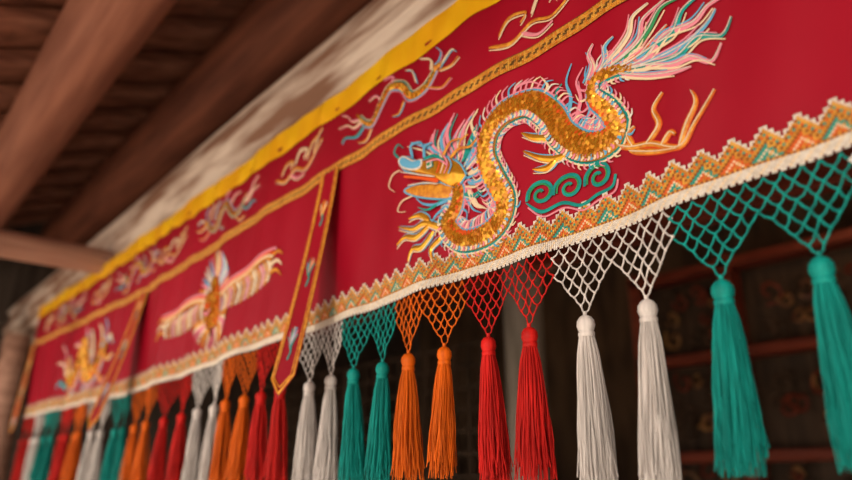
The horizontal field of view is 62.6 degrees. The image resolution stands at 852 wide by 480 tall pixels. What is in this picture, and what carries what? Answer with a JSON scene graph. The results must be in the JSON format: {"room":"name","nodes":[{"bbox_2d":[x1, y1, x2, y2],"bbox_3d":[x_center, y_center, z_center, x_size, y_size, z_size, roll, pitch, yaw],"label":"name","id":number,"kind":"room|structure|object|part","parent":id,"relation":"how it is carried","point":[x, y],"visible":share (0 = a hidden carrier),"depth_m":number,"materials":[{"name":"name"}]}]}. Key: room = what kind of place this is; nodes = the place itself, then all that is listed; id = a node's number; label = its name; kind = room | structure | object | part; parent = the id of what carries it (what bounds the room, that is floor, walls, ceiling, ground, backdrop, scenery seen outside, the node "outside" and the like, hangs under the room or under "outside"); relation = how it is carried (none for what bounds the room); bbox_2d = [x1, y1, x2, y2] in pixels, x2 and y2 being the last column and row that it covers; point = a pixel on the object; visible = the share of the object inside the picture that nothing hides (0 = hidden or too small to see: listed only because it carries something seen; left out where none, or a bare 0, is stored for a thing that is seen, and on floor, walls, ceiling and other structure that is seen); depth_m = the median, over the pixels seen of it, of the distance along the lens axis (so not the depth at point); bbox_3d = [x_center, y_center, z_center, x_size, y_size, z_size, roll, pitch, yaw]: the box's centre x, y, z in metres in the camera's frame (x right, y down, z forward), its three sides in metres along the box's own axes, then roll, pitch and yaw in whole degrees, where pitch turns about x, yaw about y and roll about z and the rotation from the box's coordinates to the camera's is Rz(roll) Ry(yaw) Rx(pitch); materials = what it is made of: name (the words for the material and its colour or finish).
{"room":"house of worship","nodes":[
{"label":"house of worship","id":0,"kind":"room"},
{"bbox_2d":[0,5,233,226],"bbox_3d":[0.571,-1.696,3.491,6.705,2.733,10.590,15,-24,-37],"label":"roof","id":1,"kind":"structure","parent":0,"point":[18,17],"depth_m":4.23,"materials":[{"name":"brown wood"}]},
{"bbox_2d":[0,0,177,228],"bbox_3d":[-0.689,-1.160,2.198,0.328,0.327,10.500,15,-24,-37],"label":"ceiling beam","id":2,"kind":"structure","parent":1,"relation":"attached to","point":[90,44],"depth_m":3.13,"materials":[{"name":"brown wood"}]},
{"bbox_2d":[40,0,372,245],"bbox_3d":[-0.074,-1.296,2.786,0.410,0.409,10.500,15,-24,-37],"label":"ceiling beam","id":3,"kind":"structure","parent":1,"relation":"attached to","point":[268,38],"depth_m":3.89,"materials":[{"name":"brown wood"}]},
{"bbox_2d":[0,0,251,215],"bbox_3d":[0.603,-1.768,3.475,7.008,2.827,11.000,15,-24,-37],"label":"ceiling","id":4,"kind":"structure","parent":0,"point":[10,38],"depth_m":3.97,"materials":[{"name":"brown wood"}]},
{"bbox_2d":[0,221,417,479],"bbox_3d":[-2.852,1.375,6.785,7.200,5.300,0.120,15,-24,-37],"label":"wall","id":5,"kind":"structure","parent":0,"point":[18,279],"depth_m":7.18,"materials":[{"name":"brown wood"}]},
{"bbox_2d":[0,329,31,442],"bbox_3d":[-4.340,1.046,5.492,2.404,0.980,0.040,15,-24,-37],"label":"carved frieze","id":6,"kind":"object","parent":5,"relation":"attached to","point":[18,426],"visible":0.17,"depth_m":6.05,"materials":[{"name":"brown wood"}]},
{"bbox_2d":[417,186,851,479],"bbox_3d":[3.460,0.432,4.960,0.120,5.900,11.000,15,-24,-37],"label":"wall","id":7,"kind":"structure","parent":0,"point":[610,307],"depth_m":6.94,"materials":[{"name":"brown wood"}]},
{"bbox_3d":[0.731,2.486,1.854,7.200,0.100,11.200,15,-24,-37],"label":"floor","id":8,"kind":"structure","parent":0,"visible":0},
{"bbox_2d":[0,333,31,479],"bbox_3d":[-3.134,2.035,4.934,0.205,2.750,0.205,15,-24,-37],"label":"shaft","id":9,"kind":"object","parent":8,"relation":"on","point":[15,348],"visible":0.9,"depth_m":5.19,"materials":[{"name":"brown wood"}]},
{"bbox_2d":[0,313,9,327],"bbox_3d":[-3.475,0.746,5.073,0.712,0.511,0.221,15,-24,-37],"label":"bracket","id":10,"kind":"object","parent":9,"relation":"attached to","point":[4,317],"visible":1,"depth_m":5.28,"materials":[{"name":"brown wood"}]},
{"bbox_2d":[249,337,494,479],"bbox_3d":[-0.635,2.298,5.472,0.060,2.602,3.365,15,-24,-37],"label":"lattice screen","id":11,"kind":"object","parent":8,"relation":"on","point":[469,364],"visible":0.41,"depth_m":5.12,"materials":[{"name":"brown wood"}]},
{"bbox_2d":[501,257,549,479],"bbox_3d":[0.604,0.914,4.207,0.246,4.400,0.246,15,-24,-37],"label":"wooden column","id":12,"kind":"structure","parent":8,"relation":"on","point":[515,322],"depth_m":4.24,"materials":[{"name":"grey wood"}]},
{"bbox_2d":[627,227,851,479],"bbox_3d":[2.846,1.285,3.439,0.230,3.100,3.900,15,-24,-37],"label":"screen","id":13,"kind":"object","parent":8,"relation":"on","point":[773,286],"visible":0.69,"depth_m":4.54,"materials":[{"name":"red paint"}]},
{"bbox_3d":[2.997,-0.305,-1.660,0.348,2.900,0.348,15,-24,-37],"label":"wooden column","id":14,"kind":"structure","parent":8,"relation":"on","visible":0},
{"bbox_2d":[3,0,456,351],"bbox_3d":[-0.170,-0.523,2.436,0.478,0.478,10.500,15,-24,-37],"label":"lintel beam","id":15,"kind":"structure","parent":14,"relation":"on","point":[361,42],"depth_m":2.58,"materials":[{"name":"brown wood"}]},
{"bbox_2d":[0,229,115,273],"bbox_3d":[-2.585,-0.100,3.193,2.250,0.143,0.143,15,-24,-37],"label":"tie beam","id":16,"kind":"structure","parent":15,"relation":"attached to","point":[17,246],"depth_m":3.63,"materials":[{"name":"brown wood"}]},
{"bbox_2d":[10,0,851,479],"bbox_3d":[-0.478,0.172,2.092,0.216,1.234,6.939,15,-24,-37],"label":"banner","id":17,"kind":"object","parent":15,"relation":"hanging from","point":[496,134],"visible":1,"depth_m":1.51,"materials":[{"name":"fabric"}]},
{"bbox_3d":[-0.436,0.258,2.081,0.038,0.166,6.917,15,-24,-37],"label":"zigzag bead trim","id":18,"kind":"part","parent":17,"relation":"part of","materials":[{"name":"multicoloured fabric"}]},
{"bbox_3d":[2.779,0.066,1.735,0.266,4.400,0.266,15,-24,-37],"label":"wooden column","id":19,"kind":"structure","parent":8,"relation":"on","visible":0},
{"bbox_2d":[265,144,851,348],"bbox_3d":[1.500,-0.192,3.449,0.120,0.160,9.500,15,-24,-37],"label":"beam","id":20,"kind":"structure","parent":19,"relation":"attached to","point":[803,178],"depth_m":3.59,"materials":[{"name":"red paint"}]}
]}

